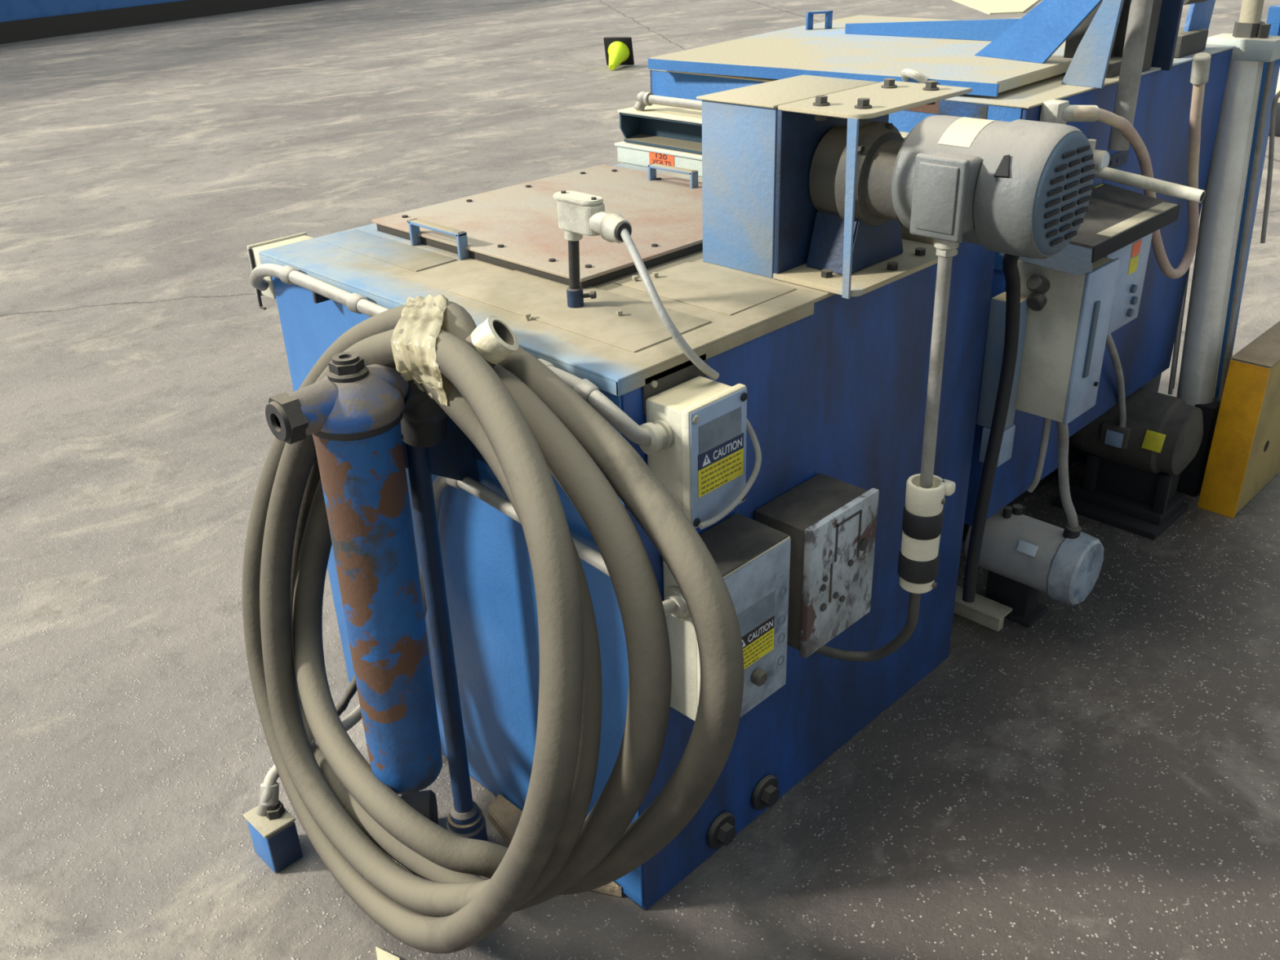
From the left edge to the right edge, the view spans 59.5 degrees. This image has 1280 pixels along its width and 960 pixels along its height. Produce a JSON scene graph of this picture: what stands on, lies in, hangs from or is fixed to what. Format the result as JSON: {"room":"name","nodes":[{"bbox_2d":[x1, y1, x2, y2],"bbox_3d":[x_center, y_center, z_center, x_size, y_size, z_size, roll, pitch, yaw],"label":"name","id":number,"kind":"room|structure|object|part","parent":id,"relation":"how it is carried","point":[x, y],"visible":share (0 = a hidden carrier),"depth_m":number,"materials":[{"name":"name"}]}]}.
{"room":"industrial hall","nodes":[
{"label":"industrial hall","id":0,"kind":"room"},
{"bbox_2d":[0,0,184,22],"bbox_3d":[-7.769,-9.172,18.100,0.200,3.200,37.052,11,30,24],"label":"wall","id":1,"kind":"structure","parent":0,"point":[10,10],"depth_m":16.72,"materials":[{"name":"blue paint"}]},
{"bbox_2d":[0,0,324,44],"bbox_3d":[-7.605,-7.855,18.723,0.060,0.280,37.052,11,30,24],"label":"baseboard","id":2,"kind":"structure","parent":1,"relation":"attached to","point":[20,30],"depth_m":17.70,"materials":[{"name":"grey"}]},
{"bbox_2d":[0,0,1279,959],"bbox_3d":[0.654,-6.041,15.189,48.000,0.200,46.000,23,37,39],"label":"floor","id":3,"kind":"structure","parent":0,"point":[1099,778],"depth_m":2.78,"materials":[{"name":"concrete"}]},
{"bbox_2d":[243,800,302,873],"bbox_3d":[-0.691,0.659,2.108,0.084,0.126,0.063,23,37,39],"label":"box","id":4,"kind":"object","parent":3,"relation":"on","point":[274,835],"visible":0.88,"depth_m":2.09,"materials":[{"name":"blue paint"}]},
{"bbox_3d":[-0.693,0.630,2.094,0.082,0.006,0.063,23,37,39],"label":"lid","id":5,"kind":"part","parent":4,"relation":"part of","materials":[{"name":"metal"}]},
{"bbox_3d":[-0.662,0.686,2.091,0.004,0.087,0.056,23,37,39],"label":"plate","id":6,"kind":"part","parent":4,"relation":"part of","materials":[{"name":"blue paint"}]},
{"bbox_2d":[256,475,675,816],"bbox_3d":[-0.308,0.316,1.956,0.812,0.681,0.276,6,29,15],"label":"conduit","id":7,"kind":"object","parent":4,"relation":"attached to","point":[269,788],"visible":0.42,"depth_m":1.84,"materials":[{"name":"silver metal"}]},
{"bbox_2d":[335,675,356,716],"bbox_3d":[-0.614,0.441,2.288,0.062,0.330,0.270,9,30,21],"label":"cable","id":8,"kind":"object","parent":3,"relation":"on","point":[341,706],"visible":0.27,"depth_m":2.28,"materials":[{"name":"rubber"}]},
{"bbox_2d":[375,946,399,959],"bbox_3d":[-0.430,0.822,1.908,0.077,0.006,0.031,12,31,25],"label":"paper scrap","id":9,"kind":"object","parent":3,"relation":"on","point":[381,954],"visible":1,"depth_m":1.92,"materials":[{"name":"beige paper"}]},
{"bbox_2d":[400,790,438,824],"bbox_3d":[-0.424,0.646,2.147,0.064,0.096,0.096,-5,28,-5],"label":"drum","id":10,"kind":"object","parent":3,"relation":"on","point":[424,802],"visible":0.3,"depth_m":2.12,"materials":[{"name":"black metal"}]},
{"bbox_2d":[401,415,488,841],"bbox_3d":[-0.296,0.292,1.935,0.155,0.910,0.157,23,37,39],"label":"metal pipe","id":11,"kind":"object","parent":3,"relation":"on","point":[455,458],"visible":0.55,"depth_m":1.86,"materials":[{"name":"blue metal"}]},
{"bbox_2d":[265,351,448,794],"bbox_3d":[-0.376,0.153,1.734,0.142,0.750,0.287,23,37,39],"label":"hydraulic accumulator","id":12,"kind":"object","parent":11,"relation":"attached to","point":[357,416],"visible":0.85,"depth_m":1.64,"materials":[{"name":"blue paint"}]},
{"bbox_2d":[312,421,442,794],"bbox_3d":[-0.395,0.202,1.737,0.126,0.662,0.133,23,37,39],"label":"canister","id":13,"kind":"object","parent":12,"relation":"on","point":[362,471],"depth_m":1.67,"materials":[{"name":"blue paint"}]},
{"bbox_3d":[-0.245,-0.079,1.788,0.122,0.120,0.008,23,37,39],"label":"wall plate","id":14,"kind":"part","parent":11,"relation":"part of","materials":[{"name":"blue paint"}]},
{"bbox_2d":[487,794,622,897],"bbox_3d":[-0.183,0.700,2.097,0.346,0.030,0.078,23,37,39],"label":"base plate","id":15,"kind":"object","parent":3,"relation":"on","point":[505,816],"visible":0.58,"depth_m":2.16,"materials":[{"name":"beige metal"}]},
{"bbox_2d":[603,36,634,70],"bbox_3d":[-0.252,-4.431,11.632,0.300,0.287,0.404,4,28,12],"label":"cone","id":16,"kind":"object","parent":3,"relation":"on","point":[618,51],"visible":1,"depth_m":11.66,"materials":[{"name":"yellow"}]},
{"bbox_2d":[258,162,995,910],"bbox_3d":[0.011,-0.029,2.351,1.000,1.075,1.034,23,37,39],"label":"tank","id":17,"kind":"object","parent":3,"relation":"on","point":[836,385],"visible":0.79,"depth_m":2.00,"materials":[{"name":"blue metal"}]},
{"bbox_2d":[247,231,313,309],"bbox_3d":[-0.693,-0.411,2.218,0.065,0.124,0.130,23,37,39],"label":"bracket","id":18,"kind":"object","parent":17,"relation":"attached to","point":[253,250],"visible":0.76,"depth_m":2.19,"materials":[{"name":"beige metal"}]},
{"bbox_2d":[249,263,651,446],"bbox_3d":[-0.370,-0.239,1.822,1.049,0.096,0.062,23,37,39],"label":"conduit","id":19,"kind":"object","parent":17,"relation":"attached to","point":[322,291],"visible":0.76,"depth_m":1.85,"materials":[{"name":"white metal"}]},
{"bbox_3d":[-0.349,0.166,2.055,0.952,1.002,0.004,23,37,39],"label":"panel","id":20,"kind":"part","parent":17,"relation":"part of","materials":[{"name":"blue paint"}]},
{"bbox_2d":[242,293,743,953],"bbox_3d":[-0.312,0.257,1.733,1.118,1.054,0.366,23,37,39],"label":"hose","id":21,"kind":"object","parent":17,"relation":"hanging from","point":[527,424],"visible":0.91,"depth_m":1.47,"materials":[{"name":"grey rubber"}]},
{"bbox_2d":[372,163,702,288],"bbox_3d":[-0.097,-0.535,2.211,0.612,0.057,0.646,23,37,39],"label":"access hatch","id":22,"kind":"object","parent":17,"relation":"on","point":[516,227],"visible":0.83,"depth_m":2.15,"materials":[{"name":"metal"}]},
{"bbox_3d":[-0.373,-0.445,2.069,0.155,0.048,0.020,23,37,39],"label":"handle","id":23,"kind":"part","parent":22,"relation":"part of","materials":[{"name":"blue paint"}]},
{"bbox_3d":[0.070,-0.651,2.398,0.130,0.036,0.020,23,37,39],"label":"handle","id":24,"kind":"part","parent":22,"relation":"part of","materials":[{"name":"blue paint"}]},
{"bbox_2d":[552,190,631,308],"bbox_3d":[-0.069,-0.336,1.699,0.044,0.184,0.154,-24,34,-35],"label":"sensor","id":25,"kind":"object","parent":17,"relation":"on","point":[579,214],"visible":0.98,"depth_m":1.67,"materials":[{"name":"white metal"}]},
{"bbox_3d":[-0.102,-0.340,1.737,0.022,0.097,0.017,23,37,39],"label":"post","id":26,"kind":"part","parent":25,"relation":"part of","materials":[{"name":"black metal"}]},
{"bbox_2d":[566,286,583,308],"bbox_3d":[-0.102,-0.287,1.767,0.026,0.035,0.026,23,37,39],"label":"socket","id":27,"kind":"object","parent":25,"relation":"attached to","point":[575,295],"depth_m":1.76,"materials":[{"name":"blue paint"}]},
{"bbox_3d":[-0.012,-0.453,2.138,0.978,0.025,1.034,23,37,39],"label":"plate","id":28,"kind":"part","parent":17,"relation":"part of","materials":[{"name":"paint"}]},
{"bbox_2d":[614,141,702,176],"bbox_3d":[0.223,-0.692,2.502,0.739,0.044,0.064,23,37,39],"label":"duct","id":29,"kind":"object","parent":17,"relation":"on","point":[638,154],"visible":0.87,"depth_m":2.63,"materials":[{"name":"white metal"}]},
{"bbox_3d":[0.050,-0.138,1.593,0.005,0.057,0.130,23,37,39],"label":"mounting plate","id":30,"kind":"part","parent":17,"relation":"part of","materials":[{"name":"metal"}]},
{"bbox_2d":[639,376,747,528],"bbox_3d":[0.070,-0.036,1.588,0.092,0.186,0.154,23,37,39],"label":"junction box","id":31,"kind":"object","parent":17,"relation":"attached to","point":[696,427],"visible":0.97,"depth_m":1.56,"materials":[{"name":"grey paint"}]},
{"bbox_2d":[620,228,719,380],"bbox_3d":[0.022,-0.243,1.587,0.186,0.189,0.069,23,37,39],"label":"power cable","id":32,"kind":"object","parent":31,"relation":"attached to","point":[659,307],"visible":1,"depth_m":1.55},
{"bbox_3d":[0.115,-0.011,1.583,0.001,0.042,0.096,23,37,39],"label":"caution text panel","id":33,"kind":"part","parent":31,"relation":"part of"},
{"bbox_2d":[701,452,741,494],"bbox_3d":[0.115,-0.010,1.583,0.001,0.035,0.085,23,37,39],"label":"print","id":34,"kind":"object","parent":31,"relation":"attached to","point":[722,472],"depth_m":1.58,"materials":[{"name":"yellow paper"}]},
{"bbox_2d":[698,418,761,529],"bbox_3d":[0.114,-0.024,1.587,0.061,0.151,0.123,23,37,39],"label":"cable","id":35,"kind":"object","parent":31,"relation":"attached to","point":[734,504],"visible":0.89,"depth_m":1.60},
{"bbox_3d":[0.008,-0.007,2.371,0.960,1.018,1.012,23,37,39],"label":"tank","id":36,"kind":"part","parent":17,"relation":"part of","materials":[{"name":"blue metal"}]},
{"bbox_2d":[661,513,791,720],"bbox_3d":[0.138,0.229,1.768,0.126,0.301,0.196,23,37,39],"label":"control box","id":37,"kind":"object","parent":17,"relation":"attached to","point":[752,557],"visible":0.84,"depth_m":1.74,"materials":[{"name":"grey paint"}]},
{"bbox_2d":[742,631,772,668],"bbox_3d":[0.181,0.270,1.761,0.001,0.035,0.085,23,37,39],"label":"print","id":38,"kind":"object","parent":37,"relation":"attached to","point":[758,648],"depth_m":1.76,"materials":[{"name":"yellow paper"}]},
{"bbox_3d":[0.180,0.269,1.760,0.001,0.042,0.095,23,37,39],"label":"caution text panel","id":39,"kind":"part","parent":37,"relation":"part of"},
{"bbox_2d":[754,473,879,657],"bbox_3d":[0.298,0.140,1.908,0.125,0.246,0.188,23,37,39],"label":"switch box","id":40,"kind":"object","parent":17,"relation":"attached to","point":[830,523],"visible":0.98,"depth_m":1.85,"materials":[{"name":"metal"}]},
{"bbox_2d":[696,75,1094,298],"bbox_3d":[0.414,-0.476,1.811,0.588,0.291,0.313,23,37,39],"label":"motor","id":41,"kind":"object","parent":17,"relation":"on","point":[807,180],"visible":1,"depth_m":1.77,"materials":[{"name":"blue paint"}]},
{"bbox_3d":[0.327,-0.508,1.895,0.009,0.274,0.300,23,37,39],"label":"plate","id":42,"kind":"part","parent":41,"relation":"part of","materials":[{"name":"blue paint"}]},
{"bbox_2d":[919,255,952,488],"bbox_3d":[0.466,-0.165,1.770,0.024,0.393,0.024,23,37,39],"label":"conduit pipe","id":43,"kind":"object","parent":41,"relation":"hanging from","point":[942,285],"visible":0.93,"depth_m":1.76,"materials":[{"name":"grey metal"}]},
{"bbox_2d":[897,473,955,593],"bbox_3d":[0.479,0.094,1.904,0.072,0.204,0.068,23,37,39],"label":"connector","id":44,"kind":"object","parent":43,"relation":"hanging from","point":[918,561],"visible":0.98,"depth_m":1.88,"materials":[{"name":"beige plastic"}]},
{"bbox_2d":[814,592,920,662],"bbox_3d":[0.420,0.253,2.058,0.192,0.222,0.058,14,32,28],"label":"cable","id":45,"kind":"object","parent":44,"relation":"attached to","point":[901,638],"visible":0.92,"depth_m":2.08,"materials":[{"name":"rubber"}]},
{"bbox_3d":[0.482,-0.514,1.655,0.052,0.028,0.069,23,37,39],"label":"name plate","id":46,"kind":"part","parent":41,"relation":"part of","materials":[{"name":"beige"}]},
{"bbox_2d":[962,253,1020,602],"bbox_3d":[0.721,-0.116,2.248,0.062,0.859,0.132,0,28,4],"label":"hose","id":47,"kind":"object","parent":17,"relation":"attached to","point":[1010,267],"visible":0.87,"depth_m":2.29,"materials":[{"name":"black rubber"}]},
{"bbox_2d":[648,0,1235,540],"bbox_3d":[0.818,-0.694,2.978,1.199,1.620,1.278,23,37,39],"label":"machine","id":48,"kind":"object","parent":3,"relation":"on","point":[1061,54],"depth_m":2.58,"materials":[{"name":"blue paint"}]},
{"bbox_2d":[617,104,909,154],"bbox_3d":[0.259,-0.762,2.501,0.730,0.075,0.151,23,37,39],"label":"trough","id":49,"kind":"object","parent":48,"relation":"attached to","point":[676,128],"visible":0.29,"depth_m":2.65,"materials":[{"name":"grey paint"}]},
{"bbox_3d":[-0.020,-0.859,2.709,0.005,0.070,0.075,23,37,39],"label":"plate","id":50,"kind":"part","parent":49,"relation":"part of","materials":[{"name":"blue metal"}]},
{"bbox_2d":[633,91,702,111],"bbox_3d":[0.239,-0.791,2.434,0.692,0.046,0.042,23,37,39],"label":"pipe","id":51,"kind":"object","parent":49,"relation":"on","point":[643,99],"visible":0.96,"depth_m":2.59,"materials":[{"name":"white metal"}]},
{"bbox_3d":[0.494,-1.268,3.089,0.076,0.046,0.021,-3,28,-2],"label":"lid handle","id":52,"kind":"part","parent":48,"relation":"part of","materials":[{"name":"blue paint"}]},
{"bbox_3d":[0.382,-0.716,2.511,0.980,0.318,0.003,23,37,39],"label":"panel","id":53,"kind":"part","parent":48,"relation":"part of","materials":[{"name":"blue paint"}]},
{"bbox_3d":[0.652,-1.069,2.772,0.996,0.022,1.044,23,37,39],"label":"lid","id":54,"kind":"part","parent":48,"relation":"part of","materials":[{"name":"paint"}]},
{"bbox_2d":[976,291,1028,466],"bbox_3d":[0.750,-0.205,2.328,0.063,0.360,0.060,23,37,39],"label":"junction box","id":55,"kind":"object","parent":48,"relation":"attached to","point":[994,347],"visible":0.7,"depth_m":2.31,"materials":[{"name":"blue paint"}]},
{"bbox_3d":[0.761,-0.078,2.387,0.045,0.080,0.060,23,37,39],"label":"plate","id":56,"kind":"part","parent":55,"relation":"part of","materials":[{"name":"grey paint"}]},
{"bbox_3d":[0.875,-0.997,2.296,0.022,0.276,0.451,-18,31,-27],"label":"lid arm","id":57,"kind":"part","parent":48,"relation":"part of","materials":[{"name":"blue paint"}]},
{"bbox_2d":[1015,257,1119,424],"bbox_3d":[0.844,-0.295,2.302,0.174,0.320,0.173,23,37,39],"label":"enclosure","id":58,"kind":"object","parent":48,"relation":"attached to","point":[1068,316],"visible":0.74,"depth_m":2.25,"materials":[{"name":"grey paint"}]},
{"bbox_2d":[1026,417,1051,492],"bbox_3d":[0.895,-0.078,2.509,0.020,0.244,0.037,-17,31,-26],"label":"conduit","id":59,"kind":"object","parent":58,"relation":"attached to","point":[1033,485],"visible":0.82,"depth_m":2.51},
{"bbox_3d":[0.912,-0.278,2.265,0.008,0.320,0.135,23,37,39],"label":"door","id":60,"kind":"part","parent":58,"relation":"part of","materials":[{"name":"grey paint"}]},
{"bbox_3d":[0.905,-0.281,2.245,0.006,0.160,0.018,23,37,39],"label":"door handle","id":61,"kind":"part","parent":58,"relation":"part of","materials":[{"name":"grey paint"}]},
{"bbox_2d":[999,182,1180,275],"bbox_3d":[0.928,-0.514,2.285,0.181,0.075,0.445,23,37,39],"label":"bracket","id":62,"kind":"object","parent":48,"relation":"attached to","point":[1115,218],"visible":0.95,"depth_m":2.22,"materials":[{"name":"metal"}]},
{"bbox_2d":[1088,138,1096,158],"bbox_3d":[0.905,-0.671,2.289,0.047,0.050,0.022,23,37,39],"label":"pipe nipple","id":63,"kind":"object","parent":48,"relation":"attached to","point":[1092,142],"visible":0.24,"depth_m":2.27,"materials":[{"name":"metal"}]},
{"bbox_3d":[0.911,-0.933,2.206,0.031,0.308,0.146,-16,30,-24],"label":"gusset plate","id":64,"kind":"part","parent":48,"relation":"part of","materials":[{"name":"blue paint"}]},
{"bbox_3d":[1.022,-1.080,2.381,0.150,0.398,0.200,23,37,39],"label":"lift post","id":65,"kind":"part","parent":48,"relation":"part of","materials":[{"name":"metal"}]},
{"bbox_3d":[1.046,-0.703,2.466,0.007,0.030,0.125,23,37,39],"label":"name strip","id":66,"kind":"part","parent":48,"relation":"part of","materials":[{"name":"metal"}]},
{"bbox_3d":[1.352,-0.633,3.289,0.400,1.190,0.184,23,37,39],"label":"tower frame","id":67,"kind":"part","parent":48,"relation":"part of","materials":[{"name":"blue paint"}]},
{"bbox_2d":[1092,232,1152,335],"bbox_3d":[0.972,-0.425,2.403,0.148,0.195,0.220,23,37,39],"label":"enclosure","id":68,"kind":"object","parent":48,"relation":"attached to","point":[1133,257],"visible":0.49,"depth_m":2.38,"materials":[{"name":"grey paint"}]},
{"bbox_3d":[1.059,-0.361,2.421,0.008,0.018,0.018,23,37,39],"label":"knob","id":69,"kind":"part","parent":68,"relation":"part of","materials":[{"name":"blue paint"}]},
{"bbox_3d":[1.054,-0.408,2.393,0.008,0.018,0.018,23,37,39],"label":"knob","id":70,"kind":"part","parent":68,"relation":"part of","materials":[{"name":"blue paint"}]},
{"bbox_3d":[1.065,-0.387,2.416,0.008,0.018,0.018,23,37,39],"label":"knob","id":71,"kind":"part","parent":68,"relation":"part of","materials":[{"name":"black plastic"}]},
{"bbox_2d":[1108,0,1153,151],"bbox_3d":[0.991,-0.984,2.197,0.041,0.655,0.047,23,37,39],"label":"vertical pipe","id":72,"kind":"object","parent":48,"relation":"attached to","point":[1140,12],"visible":1,"depth_m":2.26,"materials":[{"name":"grey metal"}]},
{"bbox_2d":[1062,52,1211,279],"bbox_3d":[1.079,-0.625,2.394,0.641,0.528,0.085,-21,33,-32],"label":"hose","id":73,"kind":"object","parent":48,"relation":"attached to","point":[1201,63],"visible":0.86,"depth_m":2.39,"materials":[{"name":"rubber"}]},
{"bbox_2d":[1093,166,1205,203],"bbox_3d":[1.016,-0.607,2.279,0.025,0.049,0.258,-26,36,-37],"label":"drain pipe","id":74,"kind":"object","parent":48,"relation":"attached to","point":[1163,187],"visible":0.91,"depth_m":2.25,"materials":[{"name":"metal"}]},
{"bbox_2d":[1093,149,1109,170],"bbox_3d":[0.946,-0.666,2.336,0.050,0.044,0.044,23,37,39],"label":"pressure gauge","id":75,"kind":"object","parent":74,"relation":"attached to","point":[1101,157],"visible":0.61,"depth_m":2.31,"materials":[{"name":"metal"}]},
{"bbox_3d":[1.138,-1.098,2.413,0.084,0.403,0.015,23,37,39],"label":"lift post","id":76,"kind":"part","parent":48,"relation":"part of","materials":[{"name":"blue metal"}]},
{"bbox_3d":[1.342,-1.188,2.642,0.012,0.328,0.190,23,37,39],"label":"gusset plate","id":77,"kind":"part","parent":48,"relation":"part of","materials":[{"name":"blue paint"}]},
{"bbox_2d":[953,585,1012,631],"bbox_3d":[0.793,0.304,2.768,0.240,0.048,0.060,23,37,39],"label":"rail","id":78,"kind":"object","parent":3,"relation":"on","point":[987,612],"visible":0.52,"depth_m":2.71,"materials":[{"name":"metal"}]},
{"bbox_2d":[952,0,1039,14],"bbox_3d":[5.687,-7.439,17.272,1.708,0.020,4.977,5,28,13],"label":"sheet","id":79,"kind":"object","parent":3,"relation":"on","point":[988,6],"visible":1,"depth_m":16.10,"materials":[{"name":"beige"}]},
{"bbox_2d":[964,503,1103,627],"bbox_3d":[0.940,0.205,2.691,0.286,0.284,0.172,23,37,39],"label":"motor","id":80,"kind":"object","parent":3,"relation":"on","point":[1023,555],"visible":0.87,"depth_m":2.62,"materials":[{"name":"silver metal"}]},
{"bbox_3d":[0.898,0.159,2.600,0.045,0.025,0.017,23,37,39],"label":"name plate","id":81,"kind":"part","parent":80,"relation":"part of","materials":[{"name":"white metal"}]},
{"bbox_2d":[1056,421,1078,528],"bbox_3d":[0.947,-0.036,2.501,0.104,0.322,0.036,-5,28,-5],"label":"conduit","id":82,"kind":"object","parent":80,"relation":"attached to","point":[1063,429],"visible":0.86,"depth_m":2.51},
{"bbox_2d":[1053,387,1203,539],"bbox_3d":[1.373,-0.079,3.130,0.310,0.352,0.242,23,37,39],"label":"motor","id":83,"kind":"object","parent":3,"relation":"on","point":[1130,481],"visible":0.88,"depth_m":3.07,"materials":[{"name":"metal"}]},
{"bbox_2d":[1105,333,1126,427],"bbox_3d":[1.186,-0.257,2.801,0.033,0.428,0.389,19,34,34],"label":"conduit","id":84,"kind":"object","parent":83,"relation":"attached to","point":[1110,344],"visible":0.84,"depth_m":2.82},
{"bbox_3d":[1.374,0.071,3.204,0.290,0.020,0.230,23,37,39],"label":"frame","id":85,"kind":"part","parent":83,"relation":"part of","materials":[{"name":"black metal"}]},
{"bbox_2d":[1168,0,1279,496],"bbox_3d":[1.539,-0.772,2.936,0.209,1.751,0.101,23,37,39],"label":"cylinder","id":86,"kind":"object","parent":3,"relation":"on","point":[1225,184],"visible":0.71,"depth_m":2.95,"materials":[{"name":"metal"}]},
{"bbox_3d":[1.475,-0.653,3.004,0.071,0.901,0.012,23,37,39],"label":"tie rod","id":87,"kind":"part","parent":86,"relation":"part of","materials":[{"name":"silver metal"}]},
{"bbox_3d":[1.498,-0.672,3.040,0.071,0.901,0.012,23,37,39],"label":"tie rod","id":88,"kind":"part","parent":86,"relation":"part of","materials":[{"name":"silver metal"}]},
{"bbox_3d":[1.593,-0.631,2.955,0.071,0.901,0.012,23,37,39],"label":"tie rod","id":89,"kind":"part","parent":86,"relation":"part of","materials":[{"name":"silver metal"}]},
{"bbox_3d":[1.609,-0.644,2.977,0.071,0.901,0.012,23,37,39],"label":"tie rod","id":90,"kind":"part","parent":86,"relation":"part of","materials":[{"name":"silver metal"}]},
{"bbox_3d":[1.493,-1.330,2.670,0.064,0.513,0.048,11,30,24],"label":"rod","id":91,"kind":"part","parent":86,"relation":"part of","materials":[{"name":"metal"}]},
{"bbox_2d":[1197,320,1279,518],"bbox_3d":[1.802,-0.201,3.222,0.102,0.456,0.525,23,37,39],"label":"guard","id":92,"kind":"object","parent":3,"relation":"on","point":[1244,456],"visible":1,"depth_m":3.07,"materials":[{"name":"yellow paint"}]},
{"bbox_2d":[1214,4,1279,397],"bbox_3d":[1.655,-0.608,3.099,0.103,1.300,0.050,23,37,39],"label":"post","id":93,"kind":"object","parent":3,"relation":"on","point":[1273,14],"visible":0.38,"depth_m":2.99,"materials":[{"name":"grey metal"}]},
{"bbox_2d":[1260,90,1279,243],"bbox_3d":[1.681,-0.827,2.917,0.120,0.416,0.046,-1,28,2],"label":"air line","id":94,"kind":"object","parent":93,"relation":"attached to","point":[1272,131],"visible":1,"depth_m":2.92,"materials":[{"name":"black rubber"}]},
{"bbox_2d":[1268,102,1279,136],"bbox_3d":[4.459,-2.474,7.705,0.320,0.160,0.400,23,37,39],"label":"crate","id":95,"kind":"object","parent":3,"relation":"on","point":[1277,110],"visible":0.15,"depth_m":7.59,"materials":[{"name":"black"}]},
{"bbox_2d":[1275,69,1279,102],"bbox_3d":[4.848,-2.906,8.311,0.484,0.352,0.528,23,37,39],"label":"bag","id":96,"kind":"object","parent":3,"relation":"on","point":[1277,89],"visible":0.04,"depth_m":8.16,"materials":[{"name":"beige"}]}
]}

